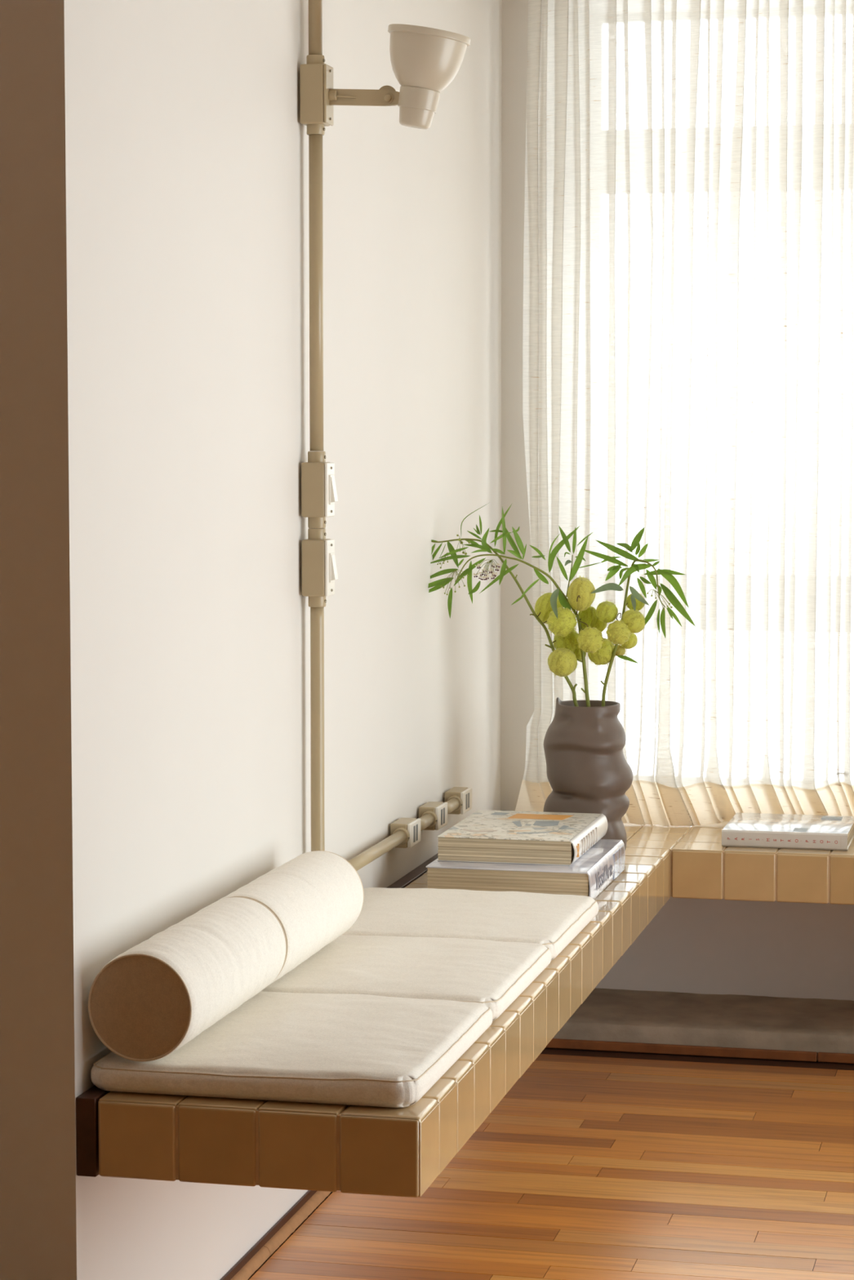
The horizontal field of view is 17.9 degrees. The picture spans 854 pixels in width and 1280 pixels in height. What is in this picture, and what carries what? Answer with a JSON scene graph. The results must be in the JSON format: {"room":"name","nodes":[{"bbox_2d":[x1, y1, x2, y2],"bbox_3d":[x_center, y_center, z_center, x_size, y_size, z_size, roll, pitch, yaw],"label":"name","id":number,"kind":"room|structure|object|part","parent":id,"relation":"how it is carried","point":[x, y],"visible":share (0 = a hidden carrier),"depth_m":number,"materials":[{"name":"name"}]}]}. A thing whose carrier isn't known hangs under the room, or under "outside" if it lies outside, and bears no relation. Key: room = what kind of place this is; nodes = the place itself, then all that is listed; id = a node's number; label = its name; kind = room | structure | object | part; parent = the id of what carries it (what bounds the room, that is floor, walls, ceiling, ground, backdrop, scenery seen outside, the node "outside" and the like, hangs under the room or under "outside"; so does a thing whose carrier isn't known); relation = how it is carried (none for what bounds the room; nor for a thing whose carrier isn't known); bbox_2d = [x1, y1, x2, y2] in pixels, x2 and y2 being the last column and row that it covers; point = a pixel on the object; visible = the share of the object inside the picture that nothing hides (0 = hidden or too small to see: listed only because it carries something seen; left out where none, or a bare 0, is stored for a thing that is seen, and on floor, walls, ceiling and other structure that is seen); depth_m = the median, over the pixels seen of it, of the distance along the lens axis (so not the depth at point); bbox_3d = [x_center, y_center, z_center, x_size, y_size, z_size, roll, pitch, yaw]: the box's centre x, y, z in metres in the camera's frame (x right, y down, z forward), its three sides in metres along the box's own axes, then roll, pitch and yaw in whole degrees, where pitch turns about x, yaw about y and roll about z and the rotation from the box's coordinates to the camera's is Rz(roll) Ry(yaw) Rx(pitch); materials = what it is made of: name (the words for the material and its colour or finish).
{"room":"living room","nodes":[
{"label":"living room","id":0,"kind":"room"},
{"bbox_2d":[0,0,137,1279],"bbox_3d":[-1.331,-0.219,3.975,1.800,2.620,0.252,1,4,13],"label":"wall","id":1,"kind":"structure","parent":0,"point":[67,889],"depth_m":3.71,"materials":[{"name":"beige paint"}]},
{"bbox_2d":[127,0,502,1279],"bbox_3d":[-0.206,-0.326,5.389,0.250,2.620,3.020,1,4,13],"label":"wall","id":2,"kind":"structure","parent":0,"point":[218,142],"depth_m":4.70,"materials":[{"name":"beige paint"}]},
{"bbox_2d":[220,1190,330,1279],"bbox_3d":[-0.189,1.005,4.971,0.019,0.029,2.520,1,4,13],"label":"baseboard","id":3,"kind":"structure","parent":2,"relation":"attached to","point":[271,1241],"depth_m":4.65,"materials":[{"name":"brown wood"}]},
{"bbox_2d":[308,0,324,851],"bbox_3d":[-0.186,-0.569,4.783,0.026,2.042,0.093,1,4,13],"label":"conduit pipe","id":4,"kind":"object","parent":2,"relation":"attached to","point":[315,198],"visible":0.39,"depth_m":4.75,"materials":[{"name":"beige metal"}]},
{"bbox_2d":[299,23,471,135],"bbox_3d":[-0.071,-0.971,4.691,0.298,0.182,0.144,1,4,13],"label":"wall lamp","id":5,"kind":"object","parent":4,"relation":"attached to","point":[424,60],"visible":1,"depth_m":4.66,"materials":[{"name":"beige ceramic"}]},
{"bbox_3d":[-0.172,-0.950,4.716,0.005,0.102,0.051,1,4,13],"label":"plate","id":6,"kind":"part","parent":5,"relation":"part of","materials":[{"name":"beige ceramic"}]},
{"bbox_3d":[-0.108,-0.943,4.703,0.126,0.032,0.010,1,4,13],"label":"arm","id":7,"kind":"part","parent":5,"relation":"part of","materials":[{"name":"beige metal"}]},
{"bbox_3d":[0.004,-1.004,4.671,0.143,0.115,0.144,1,4,13],"label":"lamp shade","id":8,"kind":"part","parent":5,"relation":"part of","materials":[{"name":"beige ceramic"}]},
{"bbox_2d":[301,528,337,607],"bbox_3d":[-0.188,-0.128,4.782,0.058,0.139,0.052,1,4,13],"label":"light switch","id":9,"kind":"object","parent":2,"relation":"attached to","point":[318,565],"visible":1,"depth_m":4.76,"materials":[{"name":"beige plastic"}]},
{"bbox_3d":[-0.172,-0.128,4.779,0.005,0.099,0.051,1,4,13],"label":"plate","id":10,"kind":"part","parent":9,"relation":"part of","materials":[{"name":"white plastic"}]},
{"bbox_3d":[-0.168,-0.128,4.778,0.003,0.052,0.026,1,4,13],"label":"rocker frame","id":11,"kind":"part","parent":9,"relation":"part of","materials":[{"name":"white plastic"}]},
{"bbox_2d":[301,451,337,528],"bbox_3d":[-0.188,-0.265,4.772,0.058,0.135,0.052,1,4,13],"label":"light switch","id":12,"kind":"object","parent":2,"relation":"attached to","point":[318,489],"visible":1,"depth_m":4.75,"materials":[{"name":"beige plastic"}]},
{"bbox_3d":[-0.172,-0.265,4.768,0.005,0.095,0.051,1,4,13],"label":"plate","id":13,"kind":"part","parent":12,"relation":"part of","materials":[{"name":"white plastic"}]},
{"bbox_3d":[-0.168,-0.265,4.767,0.003,0.052,0.026,1,4,13],"label":"rocker frame","id":14,"kind":"part","parent":12,"relation":"part of","materials":[{"name":"white plastic"}]},
{"bbox_2d":[348,798,459,871],"bbox_3d":[-0.058,0.396,5.406,0.024,0.024,1.031,1,4,13],"label":"conduit pipe","id":15,"kind":"object","parent":2,"relation":"attached to","point":[374,852],"visible":0.6,"depth_m":5.29,"materials":[{"name":"beige metal"}]},
{"bbox_2d":[390,817,420,848],"bbox_3d":[-0.043,0.390,5.478,0.043,0.049,0.108,1,4,13],"label":"wall socket","id":16,"kind":"object","parent":2,"relation":"attached to","point":[411,827],"visible":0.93,"depth_m":5.44,"materials":[{"name":"beige plastic"}]},
{"bbox_3d":[-0.026,0.391,5.474,0.007,0.048,0.091,1,4,13],"label":"plate","id":17,"kind":"part","parent":16,"relation":"part of","materials":[{"name":"white plastic"}]},
{"bbox_2d":[418,801,447,830],"bbox_3d":[0.013,0.372,5.721,0.043,0.049,0.108,1,4,13],"label":"wall socket","id":18,"kind":"object","parent":2,"relation":"attached to","point":[438,810],"visible":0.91,"depth_m":5.68,"materials":[{"name":"beige plastic"}]},
{"bbox_3d":[0.030,0.372,5.717,0.007,0.048,0.091,1,4,13],"label":"plate","id":19,"kind":"part","parent":18,"relation":"part of","materials":[{"name":"white plastic"}]},
{"bbox_2d":[444,786,471,814],"bbox_3d":[0.069,0.354,5.961,0.043,0.049,0.108,1,4,13],"label":"wall socket","id":20,"kind":"object","parent":2,"relation":"attached to","point":[463,794],"visible":0.87,"depth_m":5.92,"materials":[{"name":"beige plastic"}]},
{"bbox_3d":[0.086,0.354,5.957,0.007,0.048,0.091,1,4,13],"label":"plate","id":21,"kind":"part","parent":20,"relation":"part of","materials":[{"name":"white plastic"}]},
{"bbox_2d":[75,821,853,1197],"bbox_3d":[1.065,0.597,4.854,2.500,0.110,2.920,1,4,13],"label":"tiled bench","id":22,"kind":"object","parent":2,"relation":"attached to","point":[374,1150],"visible":0.37,"depth_m":3.74,"materials":[{"name":"beige tile"}]},
{"bbox_2d":[90,991,492,1107],"bbox_3d":[-0.183,0.585,3.944,0.472,0.051,0.539,1,4,13],"label":"seat cushion","id":23,"kind":"object","parent":22,"relation":"on","point":[364,1050],"visible":0.85,"depth_m":3.78,"materials":[{"name":"fabric"}]},
{"bbox_2d":[88,897,286,1061],"bbox_3d":[-0.342,0.486,3.942,0.155,0.152,0.474,1,4,13],"label":"bolster","id":24,"kind":"object","parent":23,"relation":"on","point":[155,997],"visible":1,"depth_m":3.74,"materials":[{"name":"fabric"}]},
{"bbox_3d":[-0.395,0.505,3.714,0.145,0.145,0.003,1,4,13],"label":"panel","id":25,"kind":"part","parent":24,"relation":"part of","materials":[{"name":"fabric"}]},
{"bbox_2d":[261,934,551,1021],"bbox_3d":[-0.067,0.546,4.444,0.472,0.051,0.492,1,4,13],"label":"seat cushion","id":26,"kind":"object","parent":22,"relation":"on","point":[492,974],"visible":0.62,"depth_m":4.37,"materials":[{"name":"fabric"}]},
{"bbox_2d":[217,850,364,984],"bbox_3d":[-0.234,0.451,4.405,0.156,0.152,0.475,1,4,13],"label":"bolster","id":27,"kind":"object","parent":26,"relation":"on","point":[316,896],"visible":0.69,"depth_m":4.36,"materials":[{"name":"fabric"}]},
{"bbox_2d":[342,887,598,960],"bbox_3d":[0.044,0.510,4.920,0.472,0.051,0.488,1,4,13],"label":"seat cushion","id":28,"kind":"object","parent":22,"relation":"on","point":[552,921],"visible":0.6,"depth_m":4.85,"materials":[{"name":"fabric"}]},
{"bbox_2d":[426,839,625,898],"bbox_3d":[0.205,0.462,5.450,0.327,0.068,0.428,1,4,13],"label":"picture book","id":29,"kind":"object","parent":22,"relation":"on","point":[597,868],"visible":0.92,"depth_m":5.26,"materials":[{"name":"paper"}]},
{"bbox_2d":[437,809,607,865],"bbox_3d":[0.199,0.399,5.494,0.277,0.049,0.390,1,4,13],"label":"picture book","id":30,"kind":"object","parent":29,"relation":"on","point":[484,836],"visible":1,"depth_m":5.34,"materials":[{"name":"beige paper"}]},
{"bbox_2d":[462,828,497,831],"bbox_3d":[0.104,0.382,5.410,0.070,0.001,0.036,1,4,13],"label":"print","id":31,"kind":"object","parent":30,"relation":"on","point":[463,829],"depth_m":5.42},
{"bbox_2d":[490,812,508,815],"bbox_3d":[0.153,0.363,5.652,0.035,0.001,0.040,1,4,13],"label":"print","id":32,"kind":"object","parent":30,"relation":"on","point":[491,813],"depth_m":5.65,"materials":[{"name":"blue paper"}]},
{"bbox_2d":[512,820,521,826],"bbox_3d":[0.183,0.374,5.508,0.017,0.001,0.086,0,4,0],"label":"print","id":33,"kind":"object","parent":30,"relation":"on","point":[515,823],"depth_m":5.51,"materials":[{"name":"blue paper"}]},
{"bbox_2d":[516,830,558,833],"bbox_3d":[0.222,0.384,5.386,0.097,0.001,0.020,-2,5,-21],"label":"print","id":34,"kind":"object","parent":30,"relation":"on","point":[517,831],"depth_m":5.39,"materials":[{"name":"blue paper"}]},
{"bbox_2d":[508,813,572,819],"bbox_3d":[0.236,0.367,5.607,0.127,0.001,0.070,1,4,13],"label":"print","id":35,"kind":"object","parent":30,"relation":"on","point":[511,816],"depth_m":5.61},
{"bbox_2d":[533,820,559,826],"bbox_3d":[0.242,0.374,5.508,0.055,0.001,0.080,1,4,13],"label":"print","id":36,"kind":"object","parent":30,"relation":"on","point":[535,823],"depth_m":5.51,"materials":[{"name":"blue paper"}]},
{"bbox_2d":[559,825,568,829],"bbox_3d":[0.276,0.378,5.454,0.015,0.001,0.060,1,4,13],"label":"print","id":37,"kind":"object","parent":30,"relation":"on","point":[561,827],"depth_m":5.45,"materials":[{"name":"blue paper"}]},
{"bbox_2d":[595,871,602,890],"bbox_3d":[0.339,0.469,5.306,0.001,0.036,0.091,1,4,13],"label":"print","id":38,"kind":"object","parent":29,"relation":"attached to","point":[598,874],"depth_m":5.31},
{"bbox_2d":[603,864,612,882],"bbox_3d":[0.362,0.461,5.405,0.001,0.033,0.115,1,4,13],"label":"print","id":39,"kind":"object","parent":29,"relation":"attached to","point":[607,868],"depth_m":5.40},
{"bbox_2d":[613,844,624,879],"bbox_3d":[0.393,0.455,5.546,0.003,0.052,0.130,1,4,13],"label":"picture","id":40,"kind":"object","parent":29,"relation":"attached to","point":[618,850],"depth_m":5.54,"materials":[{"name":"paper"}]},
{"bbox_2d":[543,697,632,851],"bbox_3d":[0.346,0.296,5.803,0.192,0.346,0.180,1,4,13],"label":"vase","id":41,"kind":"object","parent":22,"relation":"on","point":[588,771],"visible":0.81,"depth_m":5.73,"materials":[{"name":"brown ceramic"}]},
{"bbox_2d":[431,502,578,706],"bbox_3d":[0.149,-0.038,5.794,0.413,0.516,0.129,1,4,13],"label":"branch","id":42,"kind":"object","parent":41,"relation":"in","point":[562,661],"visible":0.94,"depth_m":5.76,"materials":[{"name":"green plant"}]},
{"bbox_2d":[427,505,606,706],"bbox_3d":[0.184,-0.035,5.775,0.407,0.514,0.129,1,4,13],"label":"branch","id":43,"kind":"object","parent":41,"relation":"in","point":[580,597],"visible":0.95,"depth_m":5.74,"materials":[{"name":"green plant"}]},
{"bbox_3d":[0.212,0.020,5.760,0.296,0.406,0.080,1,4,13],"label":"stem","id":44,"kind":"part","parent":43,"relation":"part of","materials":[{"name":"green plant"}]},
{"bbox_3d":[0.302,-0.136,5.736,0.016,0.090,0.003,3,5,31],"label":"stem","id":45,"kind":"part","parent":43,"relation":"part of","materials":[{"name":"green plant"}]},
{"bbox_2d":[582,527,694,706],"bbox_3d":[0.452,-0.007,5.723,0.242,0.464,0.120,1,4,13],"label":"branch","id":46,"kind":"object","parent":41,"relation":"in","point":[621,635],"visible":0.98,"depth_m":5.70,"materials":[{"name":"green plant"}]},
{"bbox_3d":[0.437,0.027,5.724,0.144,0.397,0.071,1,4,13],"label":"stem","id":47,"kind":"part","parent":46,"relation":"part of","materials":[{"name":"green plant"}]},
{"bbox_2d":[721,812,853,850],"bbox_3d":[0.817,0.430,6.085,0.276,0.037,0.286,1,4,13],"label":"picture book","id":48,"kind":"object","parent":22,"relation":"on","point":[815,832],"visible":1,"depth_m":5.97,"materials":[{"name":"white paper"}]},
{"bbox_2d":[792,827,808,831],"bbox_3d":[0.826,0.420,5.981,0.030,0.001,0.055,1,4,13],"label":"print","id":49,"kind":"object","parent":48,"relation":"on","point":[794,829],"depth_m":5.98,"materials":[{"name":"grey paper"}]},
{"bbox_2d":[821,816,842,819],"bbox_3d":[0.923,0.406,6.168,0.045,0.001,0.035,1,4,13],"label":"print","id":50,"kind":"object","parent":48,"relation":"on","point":[822,817],"depth_m":6.16,"materials":[{"name":"grey paper"}]},
{"bbox_2d":[248,1048,853,1279],"bbox_3d":[-0.174,1.239,2.875,4.200,0.120,7.821,1,4,13],"label":"floor","id":51,"kind":"structure","parent":0,"point":[593,1165],"depth_m":5.00,"materials":[{"name":"brown wood"}]},
{"bbox_2d":[552,987,853,1061],"bbox_3d":[1.400,0.902,6.104,2.600,0.062,0.385,1,4,13],"label":"plinth","id":52,"kind":"object","parent":51,"relation":"on","point":[817,1025],"visible":0.74,"depth_m":6.17,"materials":[{"name":"concrete"}]},
{"bbox_2d":[545,1038,853,1063],"bbox_3d":[1.360,0.937,5.912,2.570,0.022,0.010,1,4,13],"label":"baseboard","id":53,"kind":"structure","parent":52,"relation":"attached to","point":[845,1058],"depth_m":6.08,"materials":[{"name":"brown wood"}]},
{"bbox_2d":[500,0,853,1000],"bbox_3d":[1.483,-0.400,6.365,2.600,2.620,0.350,1,4,13],"label":"wall","id":54,"kind":"structure","parent":0,"point":[703,946],"depth_m":6.45,"materials":[{"name":"beige paint"}]},
{"bbox_2d":[515,0,853,826],"bbox_3d":[1.327,-0.561,6.067,2.303,2.013,0.154,1,4,13],"label":"sheer curtain","id":55,"kind":"object","parent":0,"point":[688,317],"visible":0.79,"depth_m":6.28,"materials":[{"name":"fabric"}]}
]}

